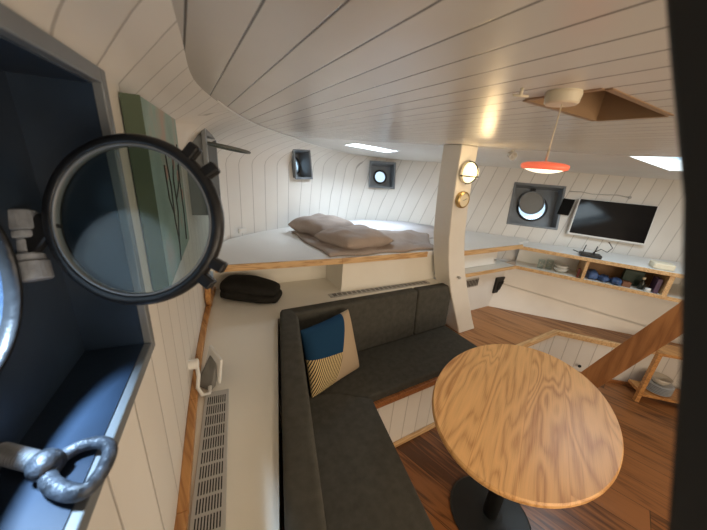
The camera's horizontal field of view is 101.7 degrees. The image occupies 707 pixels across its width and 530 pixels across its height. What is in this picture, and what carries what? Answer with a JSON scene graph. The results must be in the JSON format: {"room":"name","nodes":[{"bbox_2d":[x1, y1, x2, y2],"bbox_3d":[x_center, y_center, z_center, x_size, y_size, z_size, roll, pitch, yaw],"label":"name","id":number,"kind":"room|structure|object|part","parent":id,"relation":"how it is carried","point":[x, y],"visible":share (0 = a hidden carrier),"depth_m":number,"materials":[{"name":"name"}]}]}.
{"room":"ship interior","nodes":[
{"label":"ship interior","id":0,"kind":"room"},
{"bbox_2d":[0,0,682,529],"bbox_3d":[1.645,0.275,1.893,4.950,1.855,4.682,-7,23,-29],"label":"wall","id":1,"kind":"structure","parent":0,"point":[138,45],"depth_m":1.14,"materials":[{"name":"white wood"}]},
{"bbox_2d":[0,2,154,529],"bbox_3d":[-0.341,0.022,0.273,0.112,0.472,0.472,-4,21,-22],"label":"window","id":2,"kind":"structure","parent":1,"relation":"in","point":[74,361],"depth_m":0.40,"materials":[{"name":"blue paint"}]},
{"bbox_3d":[-0.388,0.025,0.255,0.012,0.440,0.440,-4,21,-22],"label":"hull plate","id":3,"kind":"part","parent":2,"relation":"part of","materials":[{"name":"blue paint"}]},
{"bbox_2d":[0,436,117,502],"bbox_3d":[-0.328,0.215,0.327,0.132,0.031,0.066,10,20,14],"label":"handle","id":4,"kind":"object","parent":2,"relation":"attached to","point":[44,467],"visible":1,"depth_m":0.31,"materials":[{"name":"metal"}]},
{"bbox_3d":[-0.369,0.214,0.319,0.056,0.023,0.021,7,20,7],"label":"threaded rod","id":5,"kind":"part","parent":4,"relation":"part of","materials":[{"name":"metal"}]},
{"bbox_2d":[8,133,227,304],"bbox_3d":[-0.318,-0.060,0.389,0.284,0.224,0.079,1,20,-9],"label":"porthole cover","id":6,"kind":"object","parent":2,"relation":"attached to","point":[33,231],"visible":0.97,"depth_m":0.38,"materials":[{"name":"black metal"}]},
{"bbox_3d":[-0.417,-0.041,0.381,0.051,0.054,0.025,-12,25,-38],"label":"hinge arm","id":7,"kind":"part","parent":6,"relation":"part of","materials":[{"name":"black metal"}]},
{"bbox_2d":[119,92,189,290],"bbox_3d":[-0.502,-0.200,0.775,0.033,0.390,0.455,-4,21,-23],"label":"canvas painting","id":8,"kind":"object","parent":1,"relation":"attached to","point":[158,181],"visible":0.8,"depth_m":0.62},
{"bbox_2d":[174,286,215,529],"bbox_3d":[-0.484,0.530,0.903,0.082,0.024,2.395,-4,21,-23],"label":"trim","id":9,"kind":"structure","parent":1,"relation":"attached to","point":[183,504],"depth_m":0.86,"materials":[{"name":"brown wood"}]},
{"bbox_2d":[188,358,211,396],"bbox_3d":[-0.579,0.410,1.061,0.121,0.128,0.062,14,22,25],"label":"hook","id":10,"kind":"object","parent":1,"relation":"attached to","point":[193,363],"visible":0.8,"depth_m":1.05,"materials":[{"name":"white plastic"}]},
{"bbox_2d":[187,128,220,214],"bbox_3d":[-0.807,-0.479,1.504,0.152,0.422,0.482,-3,21,-19],"label":"window","id":11,"kind":"structure","parent":1,"relation":"in","point":[198,204],"depth_m":1.35,"materials":[{"name":"grey paint"}]},
{"bbox_3d":[-0.744,-0.482,1.526,0.018,0.422,0.482,-3,21,-19],"label":"casing","id":12,"kind":"part","parent":11,"relation":"part of","materials":[{"name":"grey paint"}]},
{"bbox_2d":[204,288,211,305],"bbox_3d":[-0.809,0.142,1.596,0.037,0.214,0.070,-7,23,-29],"label":"trim","id":13,"kind":"structure","parent":1,"relation":"attached to","point":[207,293],"depth_m":1.59,"materials":[{"name":"brown wood"}]},
{"bbox_2d":[207,141,250,153],"bbox_3d":[-0.666,-0.611,1.499,0.235,0.045,0.265,7,20,7],"label":"porthole cover","id":14,"kind":"object","parent":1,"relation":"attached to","point":[212,144],"visible":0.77,"depth_m":1.48,"materials":[{"name":"grey metal"}]},
{"bbox_2d":[238,228,246,232],"bbox_3d":[-0.842,-0.262,2.182,0.020,0.035,0.069,15,22,27],"label":"wall socket","id":15,"kind":"object","parent":1,"relation":"attached to","point":[240,230],"visible":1,"depth_m":2.17,"materials":[{"name":"white plastic"}]},
{"bbox_2d":[217,100,361,155],"bbox_3d":[-0.359,-0.902,2.108,0.393,0.085,2.465,8,20,10],"label":"trim","id":16,"kind":"structure","parent":1,"relation":"attached to","point":[218,101],"depth_m":1.62,"materials":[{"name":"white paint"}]},
{"bbox_2d":[292,149,312,178],"bbox_3d":[-0.527,-0.953,2.718,0.197,0.278,0.222,17,23,32],"label":"window","id":17,"kind":"structure","parent":1,"relation":"in","point":[302,157],"depth_m":2.77,"materials":[{"name":"grey paint"}]},
{"bbox_3d":[-0.587,-0.952,2.763,0.053,0.238,0.190,17,23,32],"label":"hull plate","id":18,"kind":"part","parent":17,"relation":"part of","materials":[{"name":"grey paint"}]},
{"bbox_2d":[369,160,395,188],"bbox_3d":[0.317,-1.025,3.293,0.302,0.300,0.196,1,20,-9],"label":"window","id":19,"kind":"structure","parent":1,"relation":"in","point":[388,169],"depth_m":3.33,"materials":[{"name":"grey paint"}]},
{"bbox_3d":[0.307,-1.024,3.356,0.270,0.255,0.077,1,20,-9],"label":"hull plate","id":20,"kind":"part","parent":19,"relation":"part of","materials":[{"name":"grey paint"}]},
{"bbox_2d":[506,182,566,229],"bbox_3d":[1.853,-0.605,2.960,0.462,0.439,0.255,10,20,16],"label":"window","id":21,"kind":"structure","parent":1,"relation":"in","point":[553,195],"depth_m":2.97,"materials":[{"name":"grey paint"}]},
{"bbox_2d":[519,189,544,213],"bbox_3d":[1.850,-0.660,2.990,0.238,0.256,0.090,10,20,16],"label":"deadlight","id":22,"kind":"object","parent":21,"relation":"hanging from","point":[531,202],"visible":1,"depth_m":2.99,"materials":[{"name":"grey paint"}]},
{"bbox_3d":[1.871,-0.600,3.026,0.430,0.387,0.126,10,20,16],"label":"hull plate","id":23,"kind":"part","parent":21,"relation":"part of","materials":[{"name":"grey paint"}]},
{"bbox_2d":[434,242,681,302],"bbox_3d":[1.952,0.029,2.514,2.599,0.222,0.862,7,20,7],"label":"corner shelf unit","id":24,"kind":"object","parent":1,"relation":"attached to","point":[540,258],"visible":0.52,"depth_m":2.57,"materials":[{"name":"white paint"}]},
{"bbox_2d":[434,252,497,272],"bbox_3d":[1.019,-0.052,2.528,0.780,0.174,0.042,-7,23,-29],"label":"door","id":25,"kind":"structure","parent":24,"relation":"attached to","point":[475,260],"depth_m":2.61,"materials":[{"name":"white paint"}]},
{"bbox_3d":[1.898,-0.076,2.801,0.523,0.170,0.010,12,21,21],"label":"panel","id":26,"kind":"part","parent":24,"relation":"part of","materials":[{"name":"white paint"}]},
{"bbox_2d":[553,265,568,272],"bbox_3d":[1.911,0.042,2.661,0.124,0.044,0.124,-7,23,-29],"label":"bowl","id":27,"kind":"object","parent":24,"relation":"on","point":[554,267],"visible":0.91,"depth_m":2.63,"materials":[{"name":"white ceramic"}]},
{"bbox_2d":[555,263,568,269],"bbox_3d":[1.913,0.023,2.655,0.112,0.054,0.112,-7,23,-29],"label":"bowl","id":28,"kind":"object","parent":27,"relation":"on","point":[557,265],"visible":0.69,"depth_m":2.64,"materials":[{"name":"white ceramic"}]},
{"bbox_2d":[585,269,598,279],"bbox_3d":[2.109,0.078,2.544,0.126,0.086,0.096,-15,27,-43],"label":"snack bag","id":29,"kind":"object","parent":24,"relation":"on","point":[592,274],"visible":0.92,"depth_m":2.51,"materials":[{"name":"blue plastic"}]},
{"bbox_2d":[573,242,612,258],"bbox_3d":[2.095,-0.134,2.497,0.295,0.133,0.143,7,20,7],"label":"router","id":30,"kind":"object","parent":24,"relation":"on","point":[581,253],"visible":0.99,"depth_m":2.50,"materials":[{"name":"black plastic"}]},
{"bbox_3d":[2.409,-0.054,2.572,1.620,0.020,0.611,15,22,26],"label":"shelf","id":31,"kind":"part","parent":24,"relation":"part of","materials":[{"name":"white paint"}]},
{"bbox_2d":[597,274,609,281],"bbox_3d":[2.177,0.111,2.505,0.093,0.061,0.100,6,20,4],"label":"snack bag","id":32,"kind":"object","parent":24,"relation":"on","point":[602,277],"visible":0.94,"depth_m":2.48,"materials":[{"name":"blue plastic"}]},
{"bbox_2d":[609,277,621,285],"bbox_3d":[2.235,0.133,2.453,0.104,0.062,0.094,-7,23,-29],"label":"snack bag","id":33,"kind":"object","parent":24,"relation":"on","point":[617,281],"visible":1,"depth_m":2.43,"materials":[{"name":"blue plastic"}]},
{"bbox_3d":[2.361,0.036,2.592,0.520,0.170,0.010,15,22,26],"label":"panel","id":34,"kind":"part","parent":24,"relation":"part of","materials":[{"name":"brown wood"}]},
{"bbox_2d":[621,280,631,287],"bbox_3d":[2.291,0.157,2.425,0.055,0.044,0.060,15,22,26],"label":"box","id":35,"kind":"object","parent":24,"relation":"on","point":[625,283],"visible":0.88,"depth_m":2.40,"materials":[{"name":"brown cardboard"}]},
{"bbox_2d":[620,268,645,285],"bbox_3d":[2.382,0.105,2.463,0.130,0.130,0.050,15,22,26],"label":"box","id":36,"kind":"object","parent":24,"relation":"on","point":[634,276],"visible":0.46,"depth_m":2.44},
{"bbox_2d":[637,277,645,289],"bbox_3d":[2.385,0.149,2.379,0.042,0.103,0.042,-7,23,-29],"label":"bottle","id":37,"kind":"object","parent":24,"relation":"on","point":[641,284],"visible":1,"depth_m":2.37,"materials":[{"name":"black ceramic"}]},
{"bbox_2d":[649,276,662,293],"bbox_3d":[2.455,0.160,2.341,0.030,0.120,0.100,15,22,26],"label":"book","id":38,"kind":"object","parent":24,"relation":"on","point":[656,282],"visible":0.87,"depth_m":2.31,"materials":[{"name":"purple paper"}]},
{"bbox_2d":[649,260,675,270],"bbox_3d":[2.486,0.004,2.322,0.130,0.050,0.110,15,22,26],"label":"packet","id":39,"kind":"object","parent":24,"relation":"on","point":[655,264],"visible":1,"depth_m":2.29,"materials":[{"name":"paper"}]},
{"bbox_2d":[557,198,574,215],"bbox_3d":[2.079,-0.568,2.817,0.125,0.157,0.062,11,21,17],"label":"wall speaker","id":40,"kind":"object","parent":1,"relation":"attached to","point":[566,205],"visible":1,"depth_m":2.81,"materials":[{"name":"plastic"}]},
{"bbox_2d":[516,329,655,353],"bbox_3d":[1.991,0.698,2.455,2.306,0.043,0.478,2,20,-7],"label":"trim","id":41,"kind":"structure","parent":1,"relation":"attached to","point":[540,338],"depth_m":2.54,"materials":[{"name":"brown wood"}]},
{"bbox_2d":[523,88,673,121],"bbox_3d":[0.557,-0.392,0.633,0.344,0.087,0.164,-7,23,-29],"label":"ceiling hatch","id":42,"kind":"object","parent":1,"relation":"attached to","point":[599,104],"depth_m":0.73,"materials":[{"name":"brown wood"}]},
{"bbox_2d":[569,191,631,198],"bbox_3d":[2.342,-0.670,2.743,0.497,0.029,0.020,11,21,17],"label":"cable","id":43,"kind":"object","parent":1,"relation":"attached to","point":[629,197],"visible":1,"depth_m":2.73,"materials":[{"name":"metal"}]},
{"bbox_2d":[566,198,658,245],"bbox_3d":[2.402,-0.407,2.693,0.654,0.355,0.132,10,20,16],"label":"television","id":44,"kind":"object","parent":1,"relation":"attached to","point":[630,223],"visible":1,"depth_m":2.67,"materials":[{"name":"white plastic"}]},
{"bbox_2d":[171,0,680,179],"bbox_3d":[1.763,-0.558,1.626,4.830,0.094,4.682,-7,23,-29],"label":"ceiling","id":45,"kind":"structure","parent":0,"point":[412,78],"depth_m":0.49,"materials":[{"name":"paint"}]},
{"bbox_2d":[345,143,398,151],"bbox_3d":[0.163,-1.053,2.519,0.454,0.093,0.214,-7,23,-29],"label":"window","id":46,"kind":"structure","parent":45,"relation":"attached to","point":[352,144],"depth_m":2.60,"materials":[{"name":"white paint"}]},
{"bbox_2d":[507,151,516,159],"bbox_3d":[1.073,-0.743,1.955,0.052,0.061,0.061,3,20,-4],"label":"ceiling spotlight","id":47,"kind":"object","parent":45,"relation":"attached to","point":[512,155],"visible":0.99,"depth_m":1.94,"materials":[{"name":"metal"}]},
{"bbox_2d":[512,88,528,97],"bbox_3d":[0.319,-0.328,0.547,0.030,0.015,0.006,3,20,-5],"label":"ceiling hook","id":48,"kind":"object","parent":45,"relation":"attached to","point":[520,94],"visible":1,"depth_m":0.55,"materials":[{"name":"beige plastic"}]},
{"bbox_2d":[521,88,582,172],"bbox_3d":[0.394,-0.258,0.567,0.087,0.148,0.087,-7,23,-29],"label":"pendant lamp","id":49,"kind":"object","parent":45,"relation":"hanging from","point":[561,97],"visible":1,"depth_m":0.55,"materials":[{"name":"orange-red plastic"},{"name":"white diffuser"},{"name":"cream plastic"}]},
{"bbox_2d":[524,168,561,172],"bbox_3d":[0.389,-0.192,0.591,0.072,0.007,0.072,-7,23,-29],"label":"diffuser","id":50,"kind":"object","parent":49,"relation":"attached to","point":[539,170],"depth_m":0.57,"materials":[{"name":"beige plastic"}]},
{"bbox_3d":[0.390,-0.203,0.587,0.087,0.016,0.087,-7,23,-29],"label":"lamp shade","id":51,"kind":"part","parent":49,"relation":"part of","materials":[{"name":"red"}]},
{"bbox_3d":[0.394,-0.258,0.567,0.004,0.108,0.004,-7,23,-29],"label":"rod","id":52,"kind":"part","parent":49,"relation":"part of","materials":[{"name":"beige ceramic"}]},
{"bbox_2d":[627,156,680,170],"bbox_3d":[2.105,-0.598,1.673,0.784,0.090,0.574,-7,23,-29],"label":"window","id":53,"kind":"structure","parent":45,"relation":"attached to","point":[667,164],"depth_m":1.97,"materials":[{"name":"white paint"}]},
{"bbox_2d":[666,0,706,529],"bbox_3d":[0.115,0.307,0.096,0.076,0.953,0.357,3,20,-4],"label":"handrail","id":54,"kind":"object","parent":45,"relation":"attached to","point":[686,19],"visible":1,"depth_m":0.10,"materials":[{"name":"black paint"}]},
{"bbox_2d":[434,261,510,309],"bbox_3d":[1.134,0.240,2.800,1.220,0.485,0.020,-7,23,-29],"label":"wall","id":55,"kind":"structure","parent":0,"point":[480,296],"depth_m":2.90,"materials":[{"name":"white paint"}]},
{"bbox_2d":[466,277,478,287],"bbox_3d":[1.121,0.172,2.745,0.210,0.087,0.012,-7,23,-29],"label":"air vent","id":56,"kind":"object","parent":55,"relation":"in","point":[473,282],"visible":0.77,"depth_m":2.75,"materials":[{"name":"metal"}]},
{"bbox_2d":[492,277,504,292],"bbox_3d":[1.547,0.202,3.005,0.235,0.180,0.025,-7,23,-29],"label":"box","id":57,"kind":"object","parent":55,"relation":"attached to","point":[499,281],"visible":0.51,"depth_m":2.96,"materials":[{"name":"black"}]},
{"bbox_2d":[279,382,676,529],"bbox_3d":[1.732,1.379,1.632,4.800,0.030,3.450,-7,23,-29],"label":"floor","id":58,"kind":"structure","parent":0,"point":[638,498],"depth_m":1.73,"materials":[{"name":"brown wood"}]},
{"bbox_2d":[187,278,440,529],"bbox_3d":[-0.393,0.815,1.429,1.515,0.850,2.695,9,20,13],"label":"ledge","id":59,"kind":"object","parent":58,"relation":"on","point":[246,335],"visible":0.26,"depth_m":1.11,"materials":[{"name":"beige paint"}]},
{"bbox_2d":[189,389,228,529],"bbox_3d":[-0.369,0.610,0.736,0.080,0.006,0.800,-3,21,-21],"label":"grille","id":60,"kind":"object","parent":59,"relation":"on","point":[208,510],"visible":1,"depth_m":0.81,"materials":[{"name":"metal"}]},
{"bbox_2d":[200,345,222,389],"bbox_3d":[-0.569,0.401,1.120,0.088,0.106,0.142,-14,27,-41],"label":"smart display","id":61,"kind":"object","parent":59,"relation":"on","point":[211,373],"visible":0.98,"depth_m":1.11,"materials":[{"name":"white plastic"}]},
{"bbox_2d":[219,274,281,303],"bbox_3d":[-0.635,0.143,1.803,0.359,0.124,0.220,6,20,3],"label":"bag","id":62,"kind":"object","parent":59,"relation":"on","point":[245,288],"visible":1,"depth_m":1.72,"materials":[{"name":"black fabric"}]},
{"bbox_2d":[210,220,528,290],"bbox_3d":[0.235,-0.162,2.660,2.855,0.251,1.296,-7,23,-29],"label":"bunk","id":63,"kind":"object","parent":59,"relation":"on","point":[279,255],"visible":0.55,"depth_m":2.06,"materials":[{"name":"paint"}]},
{"bbox_2d":[288,213,353,236],"bbox_3d":[-0.271,-0.338,2.439,0.410,0.173,0.405,17,23,31],"label":"pillow","id":64,"kind":"object","parent":63,"relation":"on","point":[311,225],"visible":0.71,"depth_m":2.32,"materials":[{"name":"beige fabric"}]},
{"bbox_3d":[-0.122,0.027,2.106,1.621,0.215,0.315,1,20,-9],"label":"panel","id":65,"kind":"part","parent":63,"relation":"part of","materials":[{"name":"beige paint"}]},
{"bbox_2d":[291,230,432,256],"bbox_3d":[0.088,-0.191,2.202,1.175,0.091,0.641,2,20,-6],"label":"blanket","id":66,"kind":"object","parent":63,"relation":"on","point":[406,240],"visible":0.58,"depth_m":2.19,"materials":[{"name":"beige fabric"}]},
{"bbox_2d":[314,224,393,249],"bbox_3d":[0.004,-0.204,2.151,0.501,0.147,0.333,-10,24,-34],"label":"pillow","id":67,"kind":"object","parent":66,"relation":"on","point":[358,236],"visible":0.93,"depth_m":2.07,"materials":[{"name":"beige fabric"}]},
{"bbox_2d":[351,220,433,238],"bbox_3d":[0.322,-0.341,2.742,1.147,0.045,0.743,-7,23,-29],"label":"mattress","id":68,"kind":"object","parent":63,"relation":"on","point":[375,224],"visible":0.34,"depth_m":2.81,"materials":[{"name":"white fabric"}]},
{"bbox_2d":[328,280,429,297],"bbox_3d":[0.216,0.169,2.095,0.840,0.006,0.055,-5,22,-26],"label":"grille","id":69,"kind":"object","parent":59,"relation":"on","point":[360,291],"visible":1,"depth_m":2.07,"materials":[{"name":"metal"}]},
{"bbox_2d":[280,283,476,529],"bbox_3d":[0.461,0.968,1.110,1.415,0.905,2.598,-1,20,-15],"label":"sofa","id":70,"kind":"object","parent":58,"relation":"on","point":[343,468],"visible":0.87,"depth_m":1.40,"materials":[{"name":"grey fabric"}]},
{"bbox_2d":[280,309,326,529],"bbox_3d":[-0.127,0.756,0.829,0.140,0.405,1.894,-1,20,-15],"label":"cushion","id":71,"kind":"object","parent":70,"relation":"on","point":[304,417],"depth_m":0.94,"materials":[{"name":"fabric"}]},
{"bbox_2d":[300,309,358,397],"bbox_3d":[-0.123,0.484,1.635,0.176,0.358,0.372,22,26,40],"label":"throw pillow","id":72,"kind":"object","parent":70,"relation":"on","point":[329,346],"visible":1,"depth_m":1.56,"materials":[{"name":"blue fabric"}]},
{"bbox_2d":[281,288,416,366],"bbox_3d":[0.017,0.395,1.907,0.985,0.380,0.109,-7,23,-29],"label":"cushion","id":73,"kind":"object","parent":70,"relation":"on","point":[380,320],"depth_m":1.94,"materials":[{"name":"fabric"}]},
{"bbox_2d":[309,392,433,529],"bbox_3d":[0.176,1.053,0.751,0.389,0.080,1.887,-2,21,-17],"label":"seat cushion","id":74,"kind":"object","parent":70,"relation":"on","point":[365,482],"depth_m":1.18,"materials":[{"name":"fabric"}]},
{"bbox_2d":[305,326,476,401],"bbox_3d":[0.279,0.653,1.904,1.304,0.075,0.398,-7,23,-29],"label":"seat cushion","id":75,"kind":"object","parent":70,"relation":"on","point":[392,370],"depth_m":1.82,"materials":[{"name":"fabric"}]},
{"bbox_2d":[413,283,450,334],"bbox_3d":[0.601,0.330,2.239,0.355,0.364,0.098,-7,23,-29],"label":"cushion","id":76,"kind":"object","parent":70,"relation":"on","point":[432,301],"depth_m":2.19,"materials":[{"name":"fabric"}]},
{"bbox_2d":[432,344,623,529],"bbox_3d":[0.775,0.965,1.486,1.045,0.704,0.767,-7,23,-29],"label":"dining table","id":77,"kind":"object","parent":58,"relation":"on","point":[525,426],"visible":1,"depth_m":1.26,"materials":[{"name":"brown wood"}]},
{"bbox_3d":[0.718,1.311,1.519,0.400,0.024,0.400,-7,23,-29],"label":"plate","id":78,"kind":"part","parent":77,"relation":"part of","materials":[{"name":"black metal"}]},
{"bbox_2d":[580,302,680,387],"bbox_3d":[1.961,0.348,1.758,0.035,1.855,0.884,-7,23,-29],"label":"stair stringer","id":79,"kind":"object","parent":58,"relation":"on","point":[666,328],"visible":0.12,"depth_m":1.91,"materials":[{"name":"brown wood"}]},
{"bbox_2d":[628,344,680,402],"bbox_3d":[2.698,0.932,2.335,0.650,0.480,0.180,9,20,12],"label":"plate rack","id":80,"kind":"object","parent":58,"relation":"on","point":[670,351],"visible":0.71,"depth_m":2.33,"materials":[{"name":"brown wood"}]},
{"bbox_3d":[2.380,0.908,2.332,0.030,0.480,0.030,9,20,12],"label":"post","id":81,"kind":"part","parent":80,"relation":"part of","materials":[{"name":"brown wood"}]},
{"bbox_2d":[646,387,671,396],"bbox_3d":[2.533,1.041,2.417,0.188,0.020,0.188,-7,23,-29],"label":"plate","id":82,"kind":"object","parent":80,"relation":"on","point":[646,387],"visible":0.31,"depth_m":2.35,"materials":[{"name":"grey ceramic"}]},
{"bbox_2d":[647,386,671,395],"bbox_3d":[2.534,1.029,2.412,0.188,0.020,0.188,-7,23,-29],"label":"plate","id":83,"kind":"object","parent":82,"relation":"on","point":[647,386],"visible":0.27,"depth_m":2.35,"materials":[{"name":"grey ceramic"}]},
{"bbox_2d":[647,385,672,393],"bbox_3d":[2.535,1.016,2.408,0.188,0.020,0.188,-7,23,-29],"label":"plate","id":84,"kind":"object","parent":83,"relation":"on","point":[647,385],"visible":0.27,"depth_m":2.35,"materials":[{"name":"grey ceramic"}]},
{"bbox_2d":[648,384,673,392],"bbox_3d":[2.536,1.004,2.403,0.188,0.020,0.188,-7,23,-29],"label":"plate","id":85,"kind":"object","parent":84,"relation":"on","point":[648,384],"visible":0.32,"depth_m":2.34,"materials":[{"name":"grey ceramic"}]},
{"bbox_2d":[643,376,673,391],"bbox_3d":[2.537,0.992,2.399,0.188,0.020,0.188,-7,23,-29],"label":"plate","id":86,"kind":"object","parent":85,"relation":"on","point":[643,376],"visible":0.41,"depth_m":2.34,"materials":[{"name":"grey ceramic"}]},
{"bbox_2d":[650,378,674,390],"bbox_3d":[2.538,0.980,2.395,0.188,0.020,0.188,-7,23,-29],"label":"plate","id":87,"kind":"object","parent":86,"relation":"on","point":[670,387],"visible":0.5,"depth_m":2.36,"materials":[{"name":"grey ceramic"}]},
{"bbox_2d":[652,372,673,385],"bbox_3d":[2.540,0.952,2.385,0.136,0.060,0.136,-7,23,-29],"label":"bowl","id":88,"kind":"object","parent":87,"relation":"on","point":[658,378],"visible":0.91,"depth_m":2.38,"materials":[{"name":"beige ceramic"}]},
{"bbox_2d":[444,306,680,346],"bbox_3d":[1.916,0.614,2.670,2.659,0.025,0.940,2,20,-7],"label":"floor","id":89,"kind":"structure","parent":0,"point":[492,325],"depth_m":2.67,"materials":[{"name":"brown wood"}]},
{"bbox_2d":[433,144,477,332],"bbox_3d":[0.848,-0.114,2.239,0.588,1.475,0.188,-7,23,-29],"label":"post","id":90,"kind":"object","parent":89,"relation":"on","point":[450,220],"visible":0.97,"depth_m":2.07,"materials":[{"name":"paint"}]},
{"bbox_2d":[455,191,469,207],"bbox_3d":[0.733,-0.438,1.934,0.112,0.112,0.036,-7,23,-29],"label":"gauge","id":91,"kind":"object","parent":90,"relation":"attached to","point":[462,199],"visible":1,"depth_m":1.92,"materials":[{"name":"gold metal"}]},
{"bbox_2d":[459,161,478,183],"bbox_3d":[0.759,-0.591,1.847,0.132,0.147,0.098,-7,23,-29],"label":"lamp","id":92,"kind":"object","parent":90,"relation":"attached to","point":[468,171],"visible":1,"depth_m":1.83,"materials":[{"name":"white glass"}]},
{"bbox_3d":[0.741,-0.603,1.878,0.132,0.132,0.022,-7,23,-29],"label":"plate","id":93,"kind":"part","parent":92,"relation":"part of","materials":[{"name":"white glass"}]},
{"bbox_2d":[488,258,680,343],"bbox_3d":[2.452,0.374,2.729,2.326,0.506,0.161,10,20,16],"label":"wall","id":94,"kind":"structure","parent":0,"point":[581,303],"depth_m":2.81,"materials":[{"name":"white paint"}]},
{"bbox_2d":[528,335,679,388],"bbox_3d":[1.972,0.874,2.524,2.300,0.355,0.464,2,20,-7],"label":"step","id":95,"kind":"structure","parent":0,"point":[573,352],"depth_m":2.59,"materials":[{"name":"white wood"}]},
{"bbox_2d":[608,379,631,385],"bbox_3d":[1.967,1.031,2.558,2.288,0.035,0.451,2,20,-7],"label":"step","id":96,"kind":"structure","parent":95,"relation":"attached to","point":[611,380],"depth_m":2.58,"materials":[{"name":"brown wood"}]}
]}

